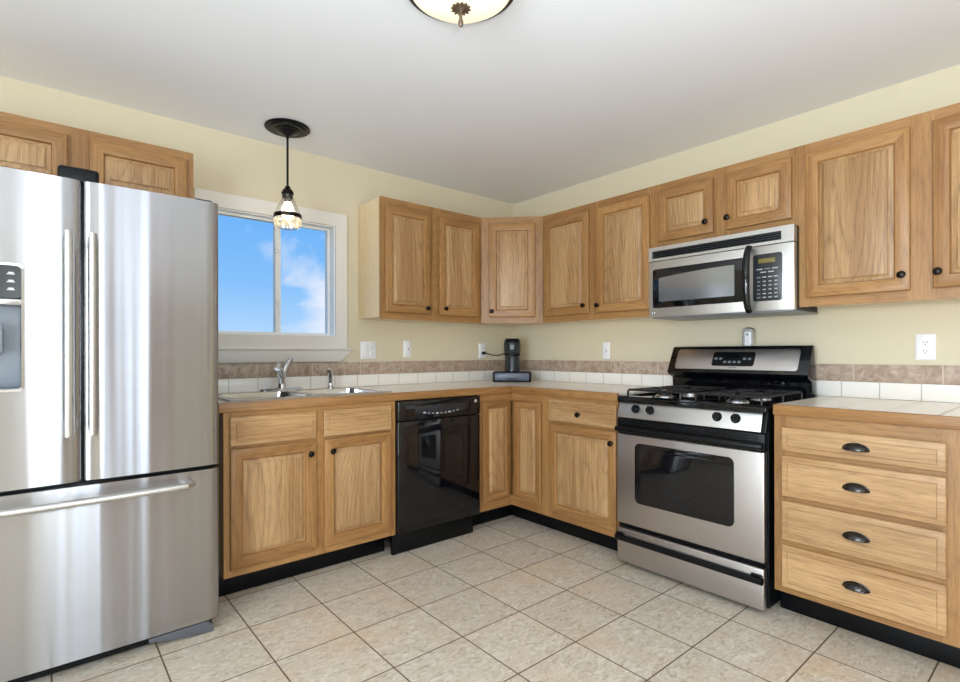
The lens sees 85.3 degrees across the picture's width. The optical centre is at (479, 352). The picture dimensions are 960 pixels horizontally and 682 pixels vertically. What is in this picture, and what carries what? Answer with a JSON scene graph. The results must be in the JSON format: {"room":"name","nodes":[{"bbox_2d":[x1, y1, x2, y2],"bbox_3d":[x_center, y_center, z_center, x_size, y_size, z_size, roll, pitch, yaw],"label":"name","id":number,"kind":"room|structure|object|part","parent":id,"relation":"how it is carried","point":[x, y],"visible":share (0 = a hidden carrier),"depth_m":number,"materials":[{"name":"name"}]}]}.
{"room":"kitchen","nodes":[
{"label":"kitchen","id":0,"kind":"room"},
{"bbox_2d":[0,76,513,386],"bbox_3d":[-1.900,0.000,2.632,5.840,2.482,0.140,0,0,-40],"label":"wall","id":1,"kind":"structure","parent":0,"point":[223,162],"depth_m":3.26,"materials":[{"name":"beige paint"}]},
{"bbox_2d":[0,111,192,198],"bbox_3d":[-1.850,-0.814,2.358,0.926,0.310,0.341,0,0,-40],"label":"upper cabinet","id":2,"kind":"object","parent":1,"relation":"attached to","point":[27,144],"visible":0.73,"depth_m":2.28,"materials":[{"name":"brown wood"}]},
{"bbox_3d":[-1.920,-0.811,2.088,0.312,0.127,0.016,0,0,-40],"label":"panel","id":3,"kind":"part","parent":2,"relation":"part of","materials":[{"name":"brown wood"}]},
{"bbox_3d":[-1.920,-0.811,2.088,0.420,0.235,0.018,0,0,-40],"label":"door","id":4,"kind":"part","parent":2,"relation":"part of","materials":[{"name":"brown wood"}]},
{"bbox_3d":[-1.559,-0.812,2.392,0.379,0.235,0.018,0,0,-40],"label":"door","id":5,"kind":"part","parent":2,"relation":"part of","materials":[{"name":"brown wood"}]},
{"bbox_3d":[-1.559,-0.812,2.393,0.271,0.127,0.016,0,0,-40],"label":"panel","id":6,"kind":"part","parent":2,"relation":"part of","materials":[{"name":"brown wood"}]},
{"bbox_2d":[194,188,353,362],"bbox_3d":[-1.248,-0.417,3.160,0.960,0.951,0.172,0,0,-40],"label":"window","id":7,"kind":"structure","parent":1,"relation":"in","point":[331,345],"depth_m":3.18,"materials":[{"name":"white paint"}]},
{"bbox_3d":[-1.370,-0.457,3.050,0.399,0.695,0.034,0,0,-40],"label":"sash","id":8,"kind":"part","parent":7,"relation":"part of","materials":[{"name":"white plastic"}]},
{"bbox_3d":[-1.125,-0.457,3.295,0.355,0.695,0.019,0,0,-40],"label":"sash","id":9,"kind":"part","parent":7,"relation":"part of","materials":[{"name":"white plastic"}]},
{"bbox_2d":[218,360,504,392],"bbox_3d":[-0.648,0.144,3.589,2.432,0.160,0.012,0,0,-40],"label":"backsplash","id":10,"kind":"structure","parent":1,"relation":"attached to","point":[231,377],"depth_m":3.43,"materials":[{"name":"white tile"}]},
{"bbox_2d":[360,341,375,358],"bbox_3d":[-0.749,-0.014,3.506,0.117,0.118,0.009,0,0,-40],"label":"switch plate","id":11,"kind":"object","parent":1,"relation":"attached to","point":[367,349],"visible":1,"depth_m":3.50,"materials":[{"name":"white plastic"}]},
{"bbox_2d":[403,341,410,356],"bbox_3d":[-0.516,-0.025,3.702,0.060,0.118,0.009,0,0,-40],"label":"wall outlet","id":12,"kind":"object","parent":1,"relation":"attached to","point":[406,344],"visible":1,"depth_m":3.70,"materials":[{"name":"white plastic"}]},
{"bbox_2d":[406,344,409,353],"bbox_3d":[-0.515,-0.025,3.700,0.033,0.066,0.003,0,0,-40],"label":"receptacle","id":13,"kind":"object","parent":12,"relation":"attached to","point":[407,345],"depth_m":3.70,"materials":[{"name":"white plastic"}]},
{"bbox_2d":[358,196,480,322],"bbox_3d":[-0.384,-0.592,3.593,0.819,0.762,0.342,0,0,-40],"label":"upper cabinet","id":14,"kind":"object","parent":1,"relation":"attached to","point":[418,263],"visible":1,"depth_m":3.42,"materials":[{"name":"brown wood"}]},
{"bbox_3d":[-0.459,-0.589,3.355,0.343,0.673,0.018,0,0,-40],"label":"door","id":15,"kind":"part","parent":14,"relation":"part of","materials":[{"name":"brown wood"}]},
{"bbox_3d":[-0.460,-0.589,3.356,0.235,0.565,0.016,0,0,-40],"label":"panel","id":16,"kind":"part","parent":14,"relation":"part of","materials":[{"name":"brown wood"}]},
{"bbox_3d":[-0.141,-0.590,3.624,0.350,0.673,0.018,0,0,-40],"label":"door","id":17,"kind":"part","parent":14,"relation":"part of","materials":[{"name":"brown wood"}]},
{"bbox_3d":[-0.141,-0.590,3.624,0.242,0.565,0.016,0,0,-40],"label":"panel","id":18,"kind":"part","parent":14,"relation":"part of","materials":[{"name":"brown wood"}]},
{"bbox_2d":[479,343,485,357],"bbox_3d":[0.019,-0.014,4.154,0.072,0.118,0.009,0,0,-40],"label":"wall outlet","id":19,"kind":"object","parent":1,"relation":"attached to","point":[482,346],"visible":0.99,"depth_m":4.15,"materials":[{"name":"white plastic"}]},
{"bbox_2d":[461,216,569,325],"bbox_3d":[0.247,-0.593,3.952,0.607,0.762,0.607,0,0,-40],"label":"upper cabinet","id":20,"kind":"object","parent":1,"relation":"attached to","point":[511,247],"visible":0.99,"depth_m":3.73,"materials":[{"name":"brown wood"}]},
{"bbox_3d":[0.230,-0.593,3.754,0.442,0.762,0.019,0,0,5],"label":"frame","id":21,"kind":"part","parent":20,"relation":"part of","materials":[{"name":"brown wood"}]},
{"bbox_3d":[0.229,-0.591,3.735,0.331,0.673,0.018,0,0,5],"label":"door","id":22,"kind":"part","parent":20,"relation":"part of","materials":[{"name":"brown wood"}]},
{"bbox_3d":[0.229,-0.591,3.736,0.223,0.565,0.016,0,0,5],"label":"panel","id":23,"kind":"part","parent":20,"relation":"part of","materials":[{"name":"brown wood"}]},
{"bbox_2d":[0,0,959,204],"bbox_3d":[0.109,-1.295,0.247,5.840,0.100,6.340,0,0,-40],"label":"ceiling","id":24,"kind":"structure","parent":0,"point":[535,98],"depth_m":2.27,"materials":[{"name":"white paint"}]},
{"bbox_2d":[264,118,309,230],"bbox_3d":[-1.062,-0.963,2.873,0.240,0.556,0.240,0,0,-40],"label":"pendant lamp","id":25,"kind":"object","parent":24,"relation":"hanging from","point":[283,127],"visible":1,"depth_m":2.85,"materials":[{"name":"brown metal"}]},
{"bbox_3d":[-1.062,-1.053,2.873,0.012,0.275,0.012,0,0,-40],"label":"rod","id":26,"kind":"part","parent":25,"relation":"part of","materials":[{"name":"black metal"}]},
{"bbox_3d":[-1.061,-0.800,2.873,0.143,0.142,0.143,0,0,-40],"label":"lamp shade","id":27,"kind":"part","parent":25,"relation":"part of","materials":[{"name":"clear glass"}]},
{"bbox_2d":[283,194,291,201],"bbox_3d":[-1.061,-0.849,2.873,0.048,0.041,0.048,0,0,-40],"label":"bulb socket","id":28,"kind":"object","parent":25,"relation":"attached to","point":[286,197],"depth_m":2.86,"materials":[{"name":"grey metal"}]},
{"bbox_3d":[-1.061,-0.786,2.873,0.066,0.100,0.066,0,0,-40],"label":"bulb","id":29,"kind":"part","parent":25,"relation":"part of","materials":[{"name":"white glass"}]},
{"bbox_2d":[409,0,512,26],"bbox_3d":[-0.064,-1.161,1.724,0.374,0.167,0.374,0,0,-40],"label":"ceiling lamp","id":30,"kind":"object","parent":24,"relation":"attached to","point":[460,12],"visible":1,"depth_m":1.76,"materials":[{"name":"white glass"}]},
{"bbox_2d":[27,515,959,681],"bbox_3d":[0.114,1.187,0.247,5.600,0.100,6.100,0,0,-40],"label":"floor","id":31,"kind":"structure","parent":0,"point":[512,598],"depth_m":2.12,"materials":[{"name":"beige tile"}]},
{"bbox_2d":[0,165,218,681],"bbox_3d":[-1.641,0.240,2.121,0.893,1.798,0.896,0,0,-40],"label":"refrigerator","id":32,"kind":"object","parent":31,"relation":"on","point":[109,436],"visible":1,"depth_m":1.88,"materials":[{"name":"grey metal"}]},
{"bbox_2d":[0,299,20,305],"bbox_3d":[-1.614,-0.167,1.680,0.204,0.019,0.026,0,0,-40],"label":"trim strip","id":33,"kind":"object","parent":32,"relation":"attached to","point":[2,301],"depth_m":1.72,"materials":[{"name":"silver metal"}]},
{"bbox_3d":[-1.613,-0.232,1.679,0.203,0.109,0.028,0,0,-40],"label":"control panel","id":34,"kind":"part","parent":32,"relation":"part of","materials":[{"name":"grey plastic"}]},
{"bbox_3d":[-1.603,-0.076,1.727,0.444,1.066,0.078,0,0,-40],"label":"door","id":35,"kind":"part","parent":32,"relation":"part of","materials":[{"name":"silver metal"}]},
{"bbox_3d":[-1.416,-0.064,1.793,0.024,0.704,0.068,0,0,-40],"label":"handle","id":36,"kind":"part","parent":32,"relation":"part of","materials":[{"name":"silver metal"}]},
{"bbox_3d":[-1.365,-0.064,1.836,0.024,0.704,0.068,0,0,-40],"label":"handle","id":37,"kind":"part","parent":32,"relation":"part of","materials":[{"name":"silver metal"}]},
{"bbox_3d":[-1.379,0.515,1.812,0.700,0.030,0.086,0,0,-40],"label":"handle","id":38,"kind":"part","parent":32,"relation":"part of","materials":[{"name":"silver metal"}]},
{"bbox_3d":[-1.429,0.777,1.872,0.893,0.610,0.078,0,0,-40],"label":"freezer drawer","id":39,"kind":"part","parent":32,"relation":"part of","materials":[{"name":"silver metal"}]},
{"bbox_3d":[-1.259,-0.077,2.017,0.442,1.066,0.078,0,0,-40],"label":"door","id":40,"kind":"part","parent":32,"relation":"part of","materials":[{"name":"silver metal"}]},
{"bbox_2d":[214,401,394,596],"bbox_3d":[-1.001,0.705,2.838,0.882,0.869,0.693,0,0,-40],"label":"base cabinet","id":41,"kind":"object","parent":31,"relation":"on","point":[302,490],"visible":0.95,"depth_m":2.55,"materials":[{"name":"brown wood"}]},
{"bbox_3d":[-0.968,0.358,2.463,0.400,0.132,0.018,0,0,-40],"label":"drawer","id":42,"kind":"part","parent":41,"relation":"part of","materials":[{"name":"brown wood"}]},
{"bbox_3d":[-0.968,0.708,2.463,0.399,0.543,0.018,0,0,-40],"label":"door","id":43,"kind":"part","parent":41,"relation":"part of","materials":[{"name":"brown wood"}]},
{"bbox_3d":[-0.968,0.708,2.463,0.291,0.435,0.016,0,0,-40],"label":"panel","id":44,"kind":"part","parent":41,"relation":"part of","materials":[{"name":"brown wood"}]},
{"bbox_3d":[-0.827,0.498,2.551,0.031,0.031,0.029,0,0,-40],"label":"knob","id":45,"kind":"part","parent":41,"relation":"part of","materials":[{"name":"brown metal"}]},
{"bbox_3d":[-0.637,0.358,2.743,0.385,0.132,0.018,0,0,-40],"label":"drawer","id":46,"kind":"part","parent":41,"relation":"part of","materials":[{"name":"brown wood"}]},
{"bbox_3d":[-0.636,0.707,2.743,0.385,0.543,0.018,0,0,-40],"label":"door","id":47,"kind":"part","parent":41,"relation":"part of","materials":[{"name":"brown wood"}]},
{"bbox_3d":[-0.636,0.707,2.743,0.277,0.435,0.016,0,0,-40],"label":"panel","id":48,"kind":"part","parent":41,"relation":"part of","materials":[{"name":"brown wood"}]},
{"bbox_2d":[391,395,479,554],"bbox_3d":[-0.424,0.705,3.299,0.598,0.866,0.642,0,0,-40],"label":"dishwasher","id":49,"kind":"object","parent":31,"relation":"on","point":[437,440],"visible":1,"depth_m":3.05,"materials":[{"name":"black plastic"}]},
{"bbox_3d":[-0.274,1.079,3.112,0.586,0.118,0.022,0,0,-40],"label":"kick plate","id":50,"kind":"part","parent":49,"relation":"part of","materials":[{"name":"black plastic"}]},
{"bbox_3d":[-0.234,0.327,3.078,0.592,0.111,0.033,0,0,-40],"label":"control panel","id":51,"kind":"part","parent":49,"relation":"part of","materials":[{"name":"black plastic"}]},
{"bbox_2d":[473,393,555,529],"bbox_3d":[0.230,0.702,3.722,0.931,0.869,0.930,0,0,-40],"label":"base cabinet","id":52,"kind":"object","parent":31,"relation":"on","point":[511,424],"visible":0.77,"depth_m":3.36,"materials":[{"name":"brown wood"}]},
{"bbox_2d":[218,380,665,412],"bbox_3d":[-0.168,0.245,3.018,2.432,0.044,1.480,0,0,-40],"label":"countertop","id":53,"kind":"structure","parent":52,"relation":"on","point":[608,392],"depth_m":3.06,"materials":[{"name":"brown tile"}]},
{"bbox_2d":[259,358,302,390],"bbox_3d":[-1.104,0.125,2.971,0.250,0.187,0.224,0,0,-40],"label":"faucet","id":54,"kind":"object","parent":53,"relation":"on","point":[281,369],"visible":0.99,"depth_m":3.00,"materials":[{"name":"silver metal"}]},
{"bbox_3d":[-1.129,0.120,2.936,0.042,0.129,0.219,0,0,-15],"label":"spout","id":55,"kind":"part","parent":54,"relation":"part of","materials":[{"name":"silver metal"}]},
{"bbox_3d":[-1.155,0.213,3.032,0.250,0.012,0.056,0,0,-40],"label":"plate","id":56,"kind":"part","parent":54,"relation":"part of","materials":[{"name":"silver metal"}]},
{"bbox_3d":[-1.140,0.090,3.060,0.038,0.117,0.091,0,0,30],"label":"lever handle","id":57,"kind":"part","parent":54,"relation":"part of","materials":[{"name":"silver metal"}]},
{"bbox_2d":[218,386,392,400],"bbox_3d":[-0.995,0.308,2.870,0.860,0.180,0.543,0,0,-40],"label":"sink","id":58,"kind":"object","parent":53,"relation":"in","point":[307,392],"visible":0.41,"depth_m":2.89,"materials":[{"name":"silver metal"}]},
{"bbox_3d":[-1.132,0.308,2.714,0.376,0.180,0.403,0,0,-40],"label":"bowl","id":59,"kind":"part","parent":58,"relation":"part of","materials":[{"name":"silver metal"}]},
{"bbox_2d":[327,368,333,387],"bbox_3d":[-0.927,0.158,3.216,0.042,0.122,0.061,0,0,5],"label":"sprayer","id":60,"kind":"object","parent":58,"relation":"on","point":[329,371],"visible":1,"depth_m":3.21,"materials":[{"name":"silver metal"}]},
{"bbox_3d":[-0.818,0.308,2.979,0.376,0.180,0.403,0,0,-40],"label":"bowl","id":61,"kind":"part","parent":58,"relation":"part of","materials":[{"name":"silver metal"}]},
{"bbox_2d":[493,371,530,381],"bbox_3d":[0.251,0.185,4.041,0.290,0.074,0.277,0,0,5],"label":"pod drawer","id":62,"kind":"object","parent":53,"relation":"on","point":[498,376],"visible":0.99,"depth_m":3.92,"materials":[{"name":"grey"}]},
{"bbox_2d":[482,338,520,371],"bbox_3d":[0.176,0.020,4.095,0.318,0.255,0.133,0,0,37],"label":"coffee maker","id":63,"kind":"object","parent":62,"relation":"on","point":[512,346],"visible":1,"depth_m":3.99,"materials":[{"name":"black plastic"}]},
{"bbox_3d":[0.250,-0.094,4.040,0.124,0.026,0.124,0,0,5],"label":"lid","id":64,"kind":"part","parent":63,"relation":"part of","materials":[{"name":"black plastic"}]},
{"bbox_3d":[0.240,0.184,3.918,0.256,0.056,0.014,0,0,5],"label":"drawer","id":65,"kind":"part","parent":62,"relation":"part of","materials":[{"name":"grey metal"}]},
{"bbox_3d":[0.108,0.632,3.372,0.148,0.546,0.016,0,0,-40],"label":"panel","id":66,"kind":"part","parent":52,"relation":"part of","materials":[{"name":"brown wood"}]},
{"bbox_3d":[0.109,0.632,3.371,0.236,0.634,0.018,0,0,-40],"label":"door","id":67,"kind":"part","parent":52,"relation":"part of","materials":[{"name":"brown wood"}]},
{"bbox_3d":[0.305,0.632,3.339,0.018,0.634,0.235,0,0,-40],"label":"door","id":68,"kind":"part","parent":52,"relation":"part of","materials":[{"name":"brown wood"}]},
{"bbox_3d":[0.305,0.632,3.340,0.016,0.546,0.147,0,0,-40],"label":"panel","id":69,"kind":"part","parent":52,"relation":"part of","materials":[{"name":"brown wood"}]},
{"bbox_2d":[543,395,619,550],"bbox_3d":[0.800,0.701,3.230,0.693,0.869,0.556,0,0,-40],"label":"base cabinet","id":70,"kind":"object","parent":31,"relation":"on","point":[580,435],"visible":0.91,"depth_m":3.01,"materials":[{"name":"brown wood"}]},
{"bbox_3d":[0.585,0.701,3.008,0.016,0.433,0.376,0,0,-40],"label":"panel","id":71,"kind":"part","parent":70,"relation":"part of","materials":[{"name":"brown wood"}]},
{"bbox_3d":[0.582,0.349,3.010,0.018,0.130,0.490,0,0,-40],"label":"drawer","id":72,"kind":"part","parent":70,"relation":"part of","materials":[{"name":"brown wood"}]},
{"bbox_3d":[0.584,0.701,3.008,0.018,0.541,0.484,0,0,-40],"label":"door","id":73,"kind":"part","parent":70,"relation":"part of","materials":[{"name":"brown wood"}]},
{"bbox_2d":[614,345,816,610],"bbox_3d":[1.214,0.550,2.715,0.705,1.170,0.759,0,0,-40],"label":"gas range","id":74,"kind":"object","parent":31,"relation":"on","point":[696,504],"visible":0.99,"depth_m":2.51,"materials":[{"name":"silver metal"}]},
{"bbox_3d":[0.807,0.295,2.719,0.039,0.045,0.044,0,0,-40],"label":"knob","id":75,"kind":"part","parent":74,"relation":"part of","materials":[{"name":"black plastic"}]},
{"bbox_3d":[0.861,0.295,2.655,0.039,0.045,0.044,0,0,-40],"label":"knob","id":76,"kind":"part","parent":74,"relation":"part of","materials":[{"name":"black plastic"}]},
{"bbox_3d":[0.963,0.404,2.503,0.047,0.034,0.744,0,0,-40],"label":"handle","id":77,"kind":"part","parent":74,"relation":"part of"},
{"bbox_3d":[0.969,0.977,2.509,0.028,0.040,0.741,0,0,-40],"label":"handle","id":78,"kind":"part","parent":74,"relation":"part of","materials":[{"name":"silver metal"}]},
{"bbox_3d":[0.995,0.305,2.541,0.057,0.084,0.731,0,0,-40],"label":"control panel","id":79,"kind":"part","parent":74,"relation":"part of","materials":[{"name":"silver metal"}]},
{"bbox_3d":[0.989,0.668,2.526,0.034,0.478,0.747,0,0,-40],"label":"oven door","id":80,"kind":"part","parent":74,"relation":"part of","materials":[{"name":"silver metal"}]},
{"bbox_3d":[0.989,0.389,2.525,0.035,0.076,0.747,0,0,-40],"label":"vent trim","id":81,"kind":"part","parent":74,"relation":"part of","materials":[{"name":"metal"}]},
{"bbox_3d":[0.990,1.023,2.526,0.034,0.181,0.745,0,0,-40],"label":"storage drawer","id":82,"kind":"part","parent":74,"relation":"part of","materials":[{"name":"silver metal"}]},
{"bbox_2d":[617,385,808,412],"bbox_3d":[1.230,0.226,2.728,0.647,0.072,0.757,0,0,-40],"label":"cooktop","id":83,"kind":"object","parent":74,"relation":"in","point":[697,398],"depth_m":2.62,"materials":[{"name":"metal"}]},
{"bbox_3d":[1.084,0.295,2.391,0.039,0.045,0.044,0,0,-40],"label":"knob","id":84,"kind":"part","parent":74,"relation":"part of","materials":[{"name":"black plastic"}]},
{"bbox_3d":[1.138,0.295,2.327,0.039,0.045,0.044,0,0,-40],"label":"knob","id":85,"kind":"part","parent":74,"relation":"part of","materials":[{"name":"black plastic"}]},
{"bbox_3d":[1.397,0.038,2.879,0.064,0.112,0.662,0,0,-40],"label":"backguard panel","id":86,"kind":"part","parent":74,"relation":"part of","materials":[{"name":"silver metal"}]},
{"bbox_2d":[774,415,959,668],"bbox_3d":[1.682,0.699,2.185,0.692,0.869,0.650,0,0,-40],"label":"base cabinet","id":87,"kind":"object","parent":31,"relation":"on","point":[867,515],"visible":1,"depth_m":1.96,"materials":[{"name":"brown wood"}]},
{"bbox_3d":[1.424,0.890,1.977,0.029,0.031,0.091,0,0,-40],"label":"cup pull","id":88,"kind":"part","parent":87,"relation":"part of","materials":[{"name":"grey metal"}]},
{"bbox_3d":[1.423,0.699,1.977,0.029,0.031,0.091,0,0,-40],"label":"cup pull","id":89,"kind":"part","parent":87,"relation":"part of","materials":[{"name":"grey metal"}]},
{"bbox_3d":[1.423,0.513,1.977,0.029,0.031,0.091,0,0,-40],"label":"cup pull","id":90,"kind":"part","parent":87,"relation":"part of","materials":[{"name":"grey metal"}]},
{"bbox_3d":[1.423,0.360,1.977,0.029,0.031,0.091,0,0,-40],"label":"cup pull","id":91,"kind":"part","parent":87,"relation":"part of","materials":[{"name":"grey metal"}]},
{"bbox_3d":[1.440,0.893,1.994,0.018,0.178,0.522,0,0,-40],"label":"drawer","id":92,"kind":"part","parent":87,"relation":"part of","materials":[{"name":"brown wood"}]},
{"bbox_3d":[1.440,0.703,1.994,0.018,0.163,0.522,0,0,-40],"label":"drawer","id":93,"kind":"part","parent":87,"relation":"part of","materials":[{"name":"brown wood"}]},
{"bbox_3d":[1.440,0.517,1.994,0.018,0.169,0.522,0,0,-40],"label":"drawer","id":94,"kind":"part","parent":87,"relation":"part of","materials":[{"name":"brown wood"}]},
{"bbox_3d":[1.439,0.364,1.994,0.018,0.100,0.522,0,0,-40],"label":"drawer","id":95,"kind":"part","parent":87,"relation":"part of","materials":[{"name":"brown wood"}]},
{"bbox_2d":[773,396,959,429],"bbox_3d":[1.847,0.241,2.011,0.650,0.044,1.090,0,0,-40],"label":"countertop","id":96,"kind":"structure","parent":87,"relation":"on","point":[942,415],"depth_m":2.05,"materials":[{"name":"white tile"}]},
{"bbox_2d":[514,64,959,402],"bbox_3d":[2.336,-0.008,2.046,0.120,2.482,6.220,0,0,-40],"label":"wall","id":97,"kind":"structure","parent":0,"point":[881,334],"depth_m":2.80,"materials":[{"name":"beige paint"}]},
{"bbox_2d":[520,360,672,386],"bbox_3d":[0.769,0.141,3.801,0.012,0.160,1.515,0,0,-40],"label":"backsplash","id":98,"kind":"structure","parent":97,"relation":"attached to","point":[637,373],"depth_m":3.68,"materials":[{"name":"white tile"}]},
{"bbox_2d":[543,186,653,322],"bbox_3d":[0.829,-0.594,3.468,0.342,0.762,0.882,0,0,-40],"label":"upper cabinet","id":99,"kind":"object","parent":97,"relation":"attached to","point":[596,262],"visible":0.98,"depth_m":3.33,"materials":[{"name":"brown wood"}]},
{"bbox_3d":[0.583,-0.591,3.553,0.018,0.673,0.397,0,0,-40],"label":"door","id":100,"kind":"part","parent":99,"relation":"part of","materials":[{"name":"brown wood"}]},
{"bbox_3d":[0.584,-0.591,3.553,0.016,0.565,0.289,0,0,-40],"label":"panel","id":101,"kind":"part","parent":99,"relation":"part of","materials":[{"name":"brown wood"}]},
{"bbox_3d":[0.873,-0.592,3.209,0.018,0.673,0.389,0,0,-40],"label":"door","id":102,"kind":"part","parent":99,"relation":"part of","materials":[{"name":"brown wood"}]},
{"bbox_3d":[0.873,-0.592,3.210,0.016,0.565,0.281,0,0,-40],"label":"panel","id":103,"kind":"part","parent":99,"relation":"part of","materials":[{"name":"brown wood"}]},
{"bbox_2d":[602,342,609,358],"bbox_3d":[0.885,-0.013,3.665,0.009,0.118,0.060,0,0,-40],"label":"wall outlet","id":104,"kind":"object","parent":97,"relation":"attached to","point":[605,345],"visible":1,"depth_m":3.66,"materials":[{"name":"white plastic"}]},
{"bbox_2d":[604,346,607,354],"bbox_3d":[0.884,-0.013,3.663,0.003,0.066,0.033,0,0,-40],"label":"receptacle","id":105,"kind":"object","parent":104,"relation":"attached to","point":[605,347],"depth_m":3.66,"materials":[{"name":"white plastic"}]},
{"bbox_2d":[654,147,797,247],"bbox_3d":[1.358,-0.790,2.840,0.342,0.372,0.760,0,0,-40],"label":"upper cabinet","id":106,"kind":"object","parent":97,"relation":"attached to","point":[758,193],"visible":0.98,"depth_m":2.70,"materials":[{"name":"brown wood"}]},
{"bbox_3d":[1.138,-0.785,2.896,0.016,0.184,0.217,0,0,-40],"label":"panel","id":107,"kind":"part","parent":106,"relation":"part of","materials":[{"name":"brown wood"}]},
{"bbox_3d":[1.137,-0.785,2.895,0.018,0.292,0.325,0,0,-40],"label":"door","id":108,"kind":"part","parent":106,"relation":"part of","materials":[{"name":"brown wood"}]},
{"bbox_3d":[1.276,-0.699,2.694,0.029,0.031,0.031,0,0,-40],"label":"knob","id":109,"kind":"part","parent":106,"relation":"part of","materials":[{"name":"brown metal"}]},
{"bbox_2d":[649,224,817,320],"bbox_3d":[1.327,-0.395,2.803,0.429,0.408,0.757,0,0,-40],"label":"microwave","id":110,"kind":"object","parent":106,"relation":"attached to","point":[750,274],"visible":1,"depth_m":2.66,"materials":[{"name":"grey metal"}]},
{"bbox_3d":[1.164,-0.358,2.796,0.033,0.317,0.555,0,0,-40],"label":"door","id":111,"kind":"part","parent":110,"relation":"part of","materials":[{"name":"silver metal"}]},
{"bbox_3d":[1.361,-0.198,2.830,0.338,0.008,0.737,0,0,-40],"label":"plate","id":112,"kind":"part","parent":110,"relation":"part of","materials":[{"name":"grey plastic"}]},
{"bbox_3d":[1.306,-0.358,2.547,0.066,0.335,0.038,0,0,-40],"label":"handle","id":113,"kind":"part","parent":110,"relation":"part of","materials":[{"name":"black plastic"}]},
{"bbox_3d":[1.408,-0.359,2.507,0.033,0.317,0.201,0,0,-40],"label":"control panel","id":114,"kind":"part","parent":110,"relation":"part of","materials":[{"name":"silver metal"}]},
{"bbox_3d":[1.386,-0.785,2.601,0.016,0.184,0.203,0,0,-40],"label":"panel","id":115,"kind":"part","parent":106,"relation":"part of","materials":[{"name":"brown wood"}]},
{"bbox_3d":[1.385,-0.785,2.601,0.018,0.292,0.311,0,0,-40],"label":"door","id":116,"kind":"part","parent":106,"relation":"part of","materials":[{"name":"brown wood"}]},
{"bbox_2d":[742,327,755,345],"bbox_3d":[1.502,-0.089,2.912,0.038,0.102,0.068,0,0,-40],"label":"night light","id":117,"kind":"object","parent":97,"relation":"attached to","point":[748,334],"visible":1,"depth_m":2.90,"materials":[{"name":"plastic"}]},
{"bbox_2d":[798,103,959,307],"bbox_3d":[1.896,-0.596,2.203,0.342,0.762,0.906,0,0,-40],"label":"upper cabinet","id":118,"kind":"object","parent":97,"relation":"attached to","point":[879,205],"visible":1,"depth_m":2.21,"materials":[{"name":"brown wood"}]},
{"bbox_3d":[1.648,-0.594,2.291,0.016,0.565,0.276,0,0,-40],"label":"panel","id":119,"kind":"part","parent":118,"relation":"part of","materials":[{"name":"brown wood"}]},
{"bbox_3d":[1.648,-0.594,2.290,0.018,0.673,0.384,0,0,-40],"label":"door","id":120,"kind":"part","parent":118,"relation":"part of","materials":[{"name":"brown wood"}]},
{"bbox_3d":[1.737,-0.321,2.148,0.029,0.031,0.031,0,0,-40],"label":"knob","id":121,"kind":"part","parent":118,"relation":"part of","materials":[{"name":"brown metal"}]},
{"bbox_3d":[1.811,-0.321,2.061,0.029,0.031,0.031,0,0,-40],"label":"knob","id":122,"kind":"part","parent":118,"relation":"part of","materials":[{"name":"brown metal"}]},
{"bbox_3d":[1.937,-0.594,1.948,0.018,0.673,0.373,0,0,-40],"label":"door","id":123,"kind":"part","parent":118,"relation":"part of","materials":[{"name":"brown wood"}]},
{"bbox_3d":[1.938,-0.594,1.948,0.016,0.565,0.265,0,0,-40],"label":"panel","id":124,"kind":"part","parent":118,"relation":"part of","materials":[{"name":"brown wood"}]},
{"bbox_2d":[815,364,959,402],"bbox_3d":[2.087,0.138,2.239,0.012,0.160,1.130,0,0,-40],"label":"backsplash","id":125,"kind":"structure","parent":97,"relation":"attached to","point":[931,383],"depth_m":2.43,"materials":[{"name":"white tile"}]},
{"bbox_2d":[915,334,935,359],"bbox_3d":[2.002,-0.025,2.341,0.009,0.118,0.072,0,0,-40],"label":"wall outlet","id":126,"kind":"object","parent":97,"relation":"attached to","point":[925,344],"visible":1,"depth_m":2.34,"materials":[{"name":"white plastic"}]},
{"bbox_2d":[920,339,929,345],"bbox_3d":[2.001,-0.044,2.340,0.003,0.028,0.033,0,0,-40],"label":"receptacle","id":127,"kind":"object","parent":126,"relation":"attached to","point":[923,342],"depth_m":2.34,"materials":[{"name":"white plastic"}]},
{"bbox_2d":[920,348,929,353],"bbox_3d":[2.001,-0.005,2.340,0.003,0.028,0.033,0,0,-40],"label":"receptacle","id":128,"kind":"object","parent":126,"relation":"attached to","point":[922,350],"depth_m":2.34,"materials":[{"name":"white plastic"}]}
]}

